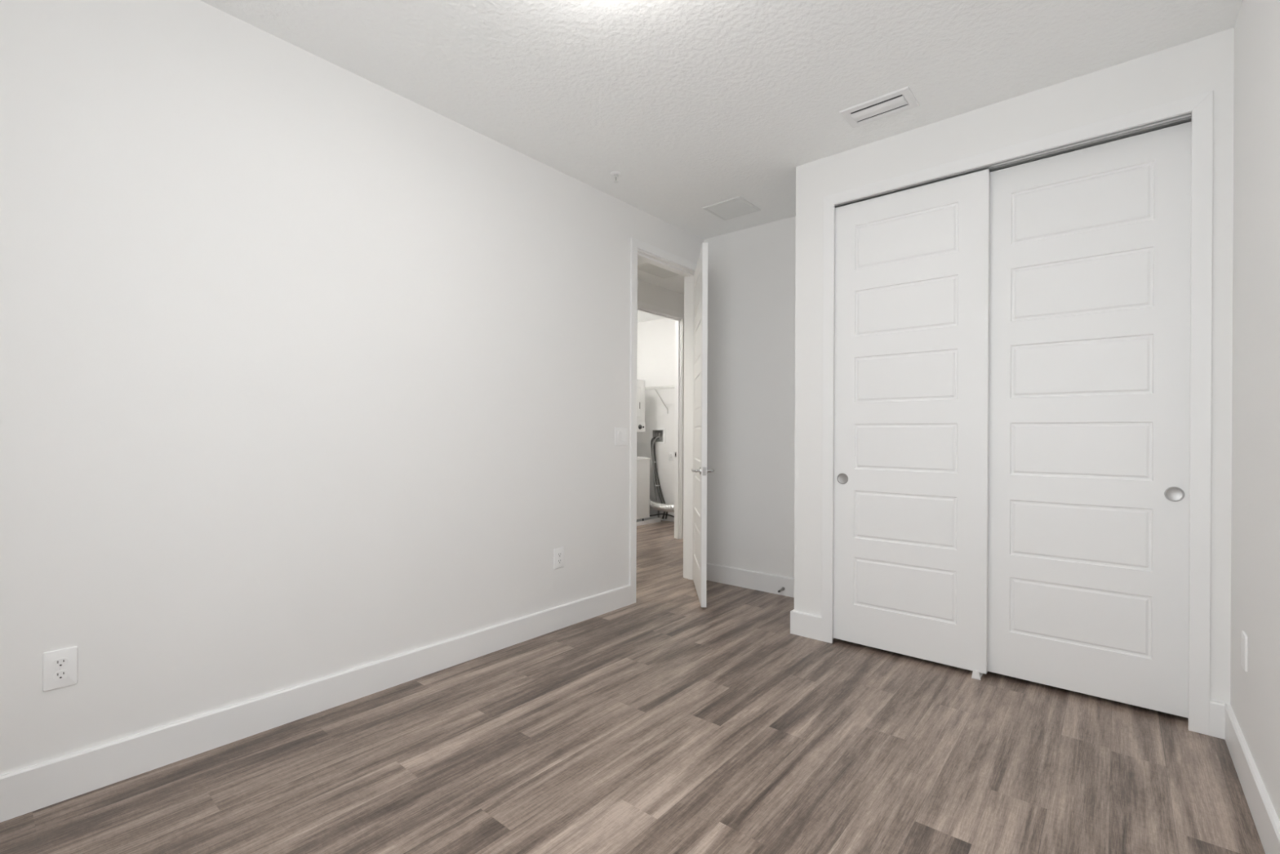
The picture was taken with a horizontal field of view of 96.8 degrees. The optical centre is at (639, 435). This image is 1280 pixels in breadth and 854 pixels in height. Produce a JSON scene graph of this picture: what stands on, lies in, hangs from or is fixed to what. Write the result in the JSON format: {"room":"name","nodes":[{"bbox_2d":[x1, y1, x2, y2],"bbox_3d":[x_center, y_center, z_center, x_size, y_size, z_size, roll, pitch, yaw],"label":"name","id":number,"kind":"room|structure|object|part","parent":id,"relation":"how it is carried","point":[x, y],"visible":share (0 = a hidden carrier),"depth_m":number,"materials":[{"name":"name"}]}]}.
{"room":"empty bedroom","nodes":[
{"label":"empty bedroom","id":0,"kind":"room"},
{"bbox_2d":[0,0,703,774],"bbox_3d":[-0.222,-0.211,3.829,0.130,2.743,6.930,0,0,40],"label":"wall","id":1,"kind":"structure","parent":0,"point":[309,371],"depth_m":2.23,"materials":[{"name":"paint"}]},
{"bbox_2d":[42,645,77,691],"bbox_3d":[-1.838,0.740,1.804,0.009,0.122,0.078,0,0,40],"label":"wall outlet","id":2,"kind":"object","parent":1,"relation":"attached to","point":[60,667],"visible":1,"depth_m":1.80,"materials":[{"name":"white plastic"}]},
{"bbox_2d":[53,669,68,679],"bbox_3d":[-1.836,0.760,1.802,0.002,0.027,0.034,0,0,40],"label":"receptacle","id":3,"kind":"object","parent":2,"relation":"attached to","point":[58,674],"depth_m":1.80,"materials":[{"name":"white plastic"}]},
{"bbox_2d":[53,657,68,667],"bbox_3d":[-1.836,0.721,1.802,0.002,0.027,0.034,0,0,40],"label":"receptacle","id":4,"kind":"object","parent":2,"relation":"attached to","point":[58,662],"depth_m":1.80,"materials":[{"name":"white plastic"}]},
{"bbox_2d":[0,584,631,822],"bbox_3d":[-1.193,1.091,2.567,0.016,0.135,3.492,0,0,40],"label":"baseboard","id":5,"kind":"structure","parent":1,"relation":"attached to","point":[27,789],"depth_m":2.20,"materials":[{"name":"white paint"}]},
{"bbox_2d":[553,546,564,568],"bbox_3d":[-0.484,0.737,3.414,0.009,0.122,0.078,0,0,40],"label":"wall outlet","id":6,"kind":"object","parent":1,"relation":"attached to","point":[558,562],"visible":1,"depth_m":3.41,"materials":[{"name":"white plastic"}]},
{"bbox_2d":[614,426,627,445],"bbox_3d":[-0.123,0.006,3.837,0.013,0.122,0.127,0,0,40],"label":"light switch","id":7,"kind":"object","parent":1,"relation":"attached to","point":[620,433],"visible":1,"depth_m":3.83,"materials":[{"name":"white plastic"}]},
{"bbox_2d":[629,237,697,604],"bbox_3d":[0.168,-0.098,4.293,0.162,2.518,0.898,0,0,40],"label":"door frame","id":8,"kind":"structure","parent":1,"relation":"attached to","point":[639,250],"depth_m":4.29,"materials":[{"name":"white paint"}]},
{"bbox_2d":[691,242,714,607],"bbox_3d":[0.436,-0.068,4.158,0.156,2.425,0.772,0,0,1],"label":"door","id":9,"kind":"structure","parent":1,"relation":"in","point":[700,469],"depth_m":3.88,"materials":[{"name":"white paint"}]},
{"bbox_3d":[0.380,0.240,3.894,0.057,0.019,0.122,0,0,1],"label":"lever","id":10,"kind":"part","parent":9,"relation":"part of","materials":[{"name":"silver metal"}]},
{"bbox_3d":[0.436,-0.068,4.160,0.035,2.425,0.757,0,0,1],"label":"panel","id":11,"kind":"part","parent":9,"relation":"part of","materials":[{"name":"white paint"}]},
{"bbox_3d":[0.428,0.240,3.781,0.023,0.056,0.002,0,0,1],"label":"latch plate","id":12,"kind":"part","parent":9,"relation":"part of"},
{"bbox_2d":[0,520,1265,853],"bbox_3d":[-0.190,1.160,3.852,6.100,0.001,7.050,0,0,40],"label":"floor","id":13,"kind":"structure","parent":0,"point":[663,722],"depth_m":2.01,"materials":[{"name":"brown wood"}]},
{"bbox_2d":[636,516,660,525],"bbox_3d":[-0.373,1.127,7.493,0.855,0.052,1.010,0,0,40],"label":"pan","id":14,"kind":"object","parent":13,"relation":"on","point":[651,519],"visible":0.19,"depth_m":7.48,"materials":[{"name":"white plastic"}]},
{"bbox_2d":[636,378,650,520],"bbox_3d":[-0.382,0.208,7.447,0.772,1.880,0.699,0,0,40],"label":"laundry machine","id":15,"kind":"object","parent":14,"relation":"on","point":[642,463],"visible":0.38,"depth_m":7.40,"materials":[{"name":"white metal"}]},
{"bbox_3d":[-0.157,-0.432,7.247,0.018,0.387,0.497,0,0,40],"label":"dryer door","id":16,"kind":"part","parent":15,"relation":"part of","materials":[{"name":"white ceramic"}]},
{"bbox_3d":[-0.154,-0.106,7.256,0.010,0.122,0.687,0,0,40],"label":"control panel","id":17,"kind":"part","parent":15,"relation":"part of","materials":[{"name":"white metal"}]},
{"bbox_2d":[636,456,650,519],"bbox_3d":[-0.384,0.669,7.448,0.772,0.818,0.699,0,0,40],"label":"washer","id":18,"kind":"object","parent":15,"relation":"in","point":[642,463],"depth_m":7.37,"materials":[{"name":"white metal"}]},
{"bbox_2d":[649,513,674,517],"bbox_3d":[0.301,1.050,7.565,1.144,0.204,0.098,0,0,26],"label":"power cord","id":19,"kind":"object","parent":13,"relation":"on","point":[657,513],"visible":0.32,"depth_m":7.58,"materials":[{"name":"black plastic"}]},
{"bbox_2d":[971,669,982,679],"bbox_3d":[1.649,1.149,2.772,0.038,0.040,0.118,0,0,40],"label":"floor guide","id":20,"kind":"object","parent":13,"relation":"on","point":[976,674],"visible":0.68,"depth_m":2.73,"materials":[{"name":"white plastic"}]},
{"bbox_2d":[636,318,675,509],"bbox_3d":[0.390,-0.216,7.749,1.723,2.743,0.120,0,0,40],"label":"wall","id":21,"kind":"structure","parent":0,"point":[655,363],"depth_m":7.79,"materials":[{"name":"paint"}]},
{"bbox_2d":[649,428,665,443],"bbox_3d":[0.266,0.008,7.825,0.264,0.202,0.090,0,0,40],"label":"box","id":22,"kind":"object","parent":21,"relation":"attached to","point":[653,432],"visible":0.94,"depth_m":7.85,"materials":[{"name":"white plastic"}]},
{"bbox_2d":[650,435,667,519],"bbox_3d":[0.267,0.571,7.731,0.282,1.115,0.122,0,0,40],"label":"bundle","id":23,"kind":"object","parent":21,"relation":"hanging from","point":[652,444],"visible":0.88,"depth_m":7.74,"materials":[{"name":"black plastic"}]},
{"bbox_2d":[644,384,675,413],"bbox_3d":[0.256,-0.466,7.583,1.691,0.351,0.311,0,0,40],"label":"wire shelf","id":24,"kind":"object","parent":21,"relation":"attached to","point":[663,387],"visible":0.37,"depth_m":7.51,"materials":[{"name":"metal"}]},
{"bbox_3d":[0.254,-0.623,7.581,1.688,0.035,0.304,0,0,40],"label":"rail","id":25,"kind":"part","parent":24,"relation":"part of","materials":[{"name":"white metal"}]},
{"bbox_2d":[649,508,674,521],"bbox_3d":[0.341,1.088,7.699,1.723,0.135,0.016,0,0,40],"label":"baseboard","id":26,"kind":"structure","parent":21,"relation":"attached to","point":[652,512],"depth_m":7.72,"materials":[{"name":"white paint"}]},
{"bbox_2d":[649,499,674,511],"bbox_3d":[0.322,0.910,7.534,1.082,0.207,0.140,0,0,34],"label":"duct","id":27,"kind":"object","parent":21,"relation":"attached to","point":[653,504],"visible":0.42,"depth_m":7.52,"materials":[{"name":"metal"}]},
{"bbox_2d":[669,451,674,460],"bbox_3d":[0.422,0.278,7.637,0.078,0.122,0.009,0,0,40],"label":"wall outlet","id":28,"kind":"object","parent":21,"relation":"attached to","point":[671,453],"visible":1,"depth_m":7.63,"materials":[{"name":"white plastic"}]},
{"bbox_2d":[637,279,684,313],"bbox_3d":[-0.481,-0.215,5.307,0.085,2.743,5.000,0,0,40],"label":"wall","id":29,"kind":"structure","parent":0,"point":[648,293],"depth_m":6.06,"materials":[{"name":"paint"}]},
{"bbox_2d":[637,301,684,538],"bbox_3d":[0.176,-0.101,6.077,0.101,2.518,0.916,0,0,40],"label":"door frame","id":30,"kind":"structure","parent":29,"relation":"attached to","point":[677,317],"depth_m":6.36,"materials":[{"name":"white paint"}]},
{"bbox_2d":[200,0,1241,322],"bbox_3d":[-0.160,-1.633,3.831,6.150,0.100,7.050,0,0,40],"label":"ceiling","id":31,"kind":"structure","parent":0,"point":[696,104],"depth_m":2.42,"materials":[{"name":"paint"}]},
{"bbox_2d":[610,171,621,183],"bbox_3d":[-0.145,-1.556,3.440,0.068,0.052,0.068,0,0,40],"label":"sprinkler","id":32,"kind":"object","parent":31,"relation":"attached to","point":[615,175],"visible":1,"depth_m":3.43,"materials":[{"name":"white metal"}]},
{"bbox_2d":[637,262,679,278],"bbox_3d":[0.267,-1.580,5.383,0.493,0.006,0.496,0,0,40],"label":"ceiling vent","id":33,"kind":"object","parent":31,"relation":"in","point":[648,268],"visible":0.27,"depth_m":5.46,"materials":[{"name":"metal"}]},
{"bbox_2d":[702,195,760,220],"bbox_3d":[0.639,-1.577,3.964,0.302,0.006,0.294,0,0,40],"label":"ceiling vent","id":34,"kind":"object","parent":31,"relation":"in","point":[736,206],"visible":1,"depth_m":3.95,"materials":[{"name":"metal"}]},
{"bbox_2d":[839,86,919,128],"bbox_3d":[1.152,-1.569,2.740,0.316,0.013,0.191,0,0,40],"label":"ceiling vent","id":35,"kind":"object","parent":31,"relation":"in","point":[902,100],"visible":1,"depth_m":2.73,"materials":[{"name":"white metal"}]},
{"bbox_2d":[703,216,795,577],"bbox_3d":[1.714,-0.204,3.671,3.036,2.743,0.120,0,0,40],"label":"wall","id":36,"kind":"structure","parent":0,"point":[751,384],"depth_m":4.31,"materials":[{"name":"paint"}]},
{"bbox_2d":[706,562,794,597],"bbox_3d":[0.935,1.096,4.235,1.098,0.135,0.016,0,0,40],"label":"baseboard","id":37,"kind":"structure","parent":36,"relation":"attached to","point":[761,581],"depth_m":4.30,"materials":[{"name":"white paint"}]},
{"bbox_2d":[794,27,1234,703],"bbox_3d":[1.635,-0.203,2.813,1.792,2.743,0.115,0,0,40],"label":"wall","id":38,"kind":"structure","parent":0,"point":[1206,64],"depth_m":2.55,"materials":[{"name":"paint"}]},
{"bbox_2d":[792,610,822,640],"bbox_3d":[0.968,1.098,3.285,0.175,0.135,0.016,0,0,40],"label":"baseboard","id":39,"kind":"structure","parent":38,"relation":"attached to","point":[805,624],"depth_m":3.28,"materials":[{"name":"white paint"}]},
{"bbox_2d":[832,168,990,673],"bbox_3d":[1.387,-0.067,2.987,0.762,2.425,0.038,0,0,40],"label":"door","id":40,"kind":"structure","parent":38,"relation":"in","point":[912,265],"depth_m":2.94,"materials":[{"name":"white paint"}]},
{"bbox_3d":[1.132,0.242,3.178,0.061,0.061,0.003,0,0,40],"label":"finger pull","id":41,"kind":"part","parent":40,"relation":"part of","materials":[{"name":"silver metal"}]},
{"bbox_2d":[835,112,1191,208],"bbox_3d":[1.682,-1.296,2.771,1.482,0.018,0.106,0,0,40],"label":"door track","id":42,"kind":"object","parent":38,"relation":"attached to","point":[1184,118],"visible":0.33,"depth_m":2.56,"materials":[{"name":"metal"}]},
{"bbox_2d":[822,90,1213,735],"bbox_3d":[1.674,-0.089,2.769,1.560,2.517,0.131,0,0,40],"label":"door frame","id":43,"kind":"structure","parent":38,"relation":"attached to","point":[1201,105],"depth_m":2.25,"materials":[{"name":"white paint"}]},
{"bbox_2d":[987,121,1191,717],"bbox_3d":[1.968,-0.064,2.558,0.762,2.425,0.038,0,0,40],"label":"door","id":44,"kind":"structure","parent":38,"relation":"in","point":[1090,248],"depth_m":2.50,"materials":[{"name":"white paint"}]},
{"bbox_3d":[2.199,0.242,2.340,0.061,0.061,0.003,0,0,40],"label":"finger pull","id":45,"kind":"part","parent":44,"relation":"part of","materials":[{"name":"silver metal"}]},
{"bbox_2d":[1209,699,1225,739],"bbox_3d":[2.245,1.105,2.212,0.042,0.135,0.016,0,0,40],"label":"baseboard","id":46,"kind":"structure","parent":38,"relation":"attached to","point":[1217,708],"depth_m":2.21,"materials":[{"name":"white paint"}]},
{"bbox_2d":[1230,0,1279,821],"bbox_3d":[1.330,-0.201,0.957,0.130,2.743,4.530,0,0,40],"label":"wall","id":47,"kind":"structure","parent":0,"point":[1255,694],"depth_m":1.79,"materials":[{"name":"paint"}]},
{"bbox_2d":[1240,630,1247,672],"bbox_3d":[2.066,0.738,1.945,0.007,0.122,0.078,0,0,40],"label":"wall plate","id":48,"kind":"object","parent":47,"relation":"attached to","point":[1243,637],"visible":1,"depth_m":1.93,"materials":[{"name":"white plastic"}]},
{"bbox_2d":[1225,702,1279,853],"bbox_3d":[1.084,1.103,0.786,0.016,0.135,3.694,0,0,40],"label":"baseboard","id":49,"kind":"structure","parent":47,"relation":"attached to","point":[1264,816],"depth_m":1.75,"materials":[{"name":"white paint"}]},
{"bbox_3d":[1.220,-0.205,3.623,0.115,2.743,0.591,0,0,40],"label":"wall","id":50,"kind":"structure","parent":0,"visible":0},
{"bbox_2d":[790,608,794,633],"bbox_3d":[1.117,1.098,3.611,0.016,0.135,0.706,0,0,40],"label":"baseboard","id":51,"kind":"structure","parent":50,"relation":"attached to","point":[793,610],"depth_m":3.34,"materials":[{"name":"white paint"}]}
]}

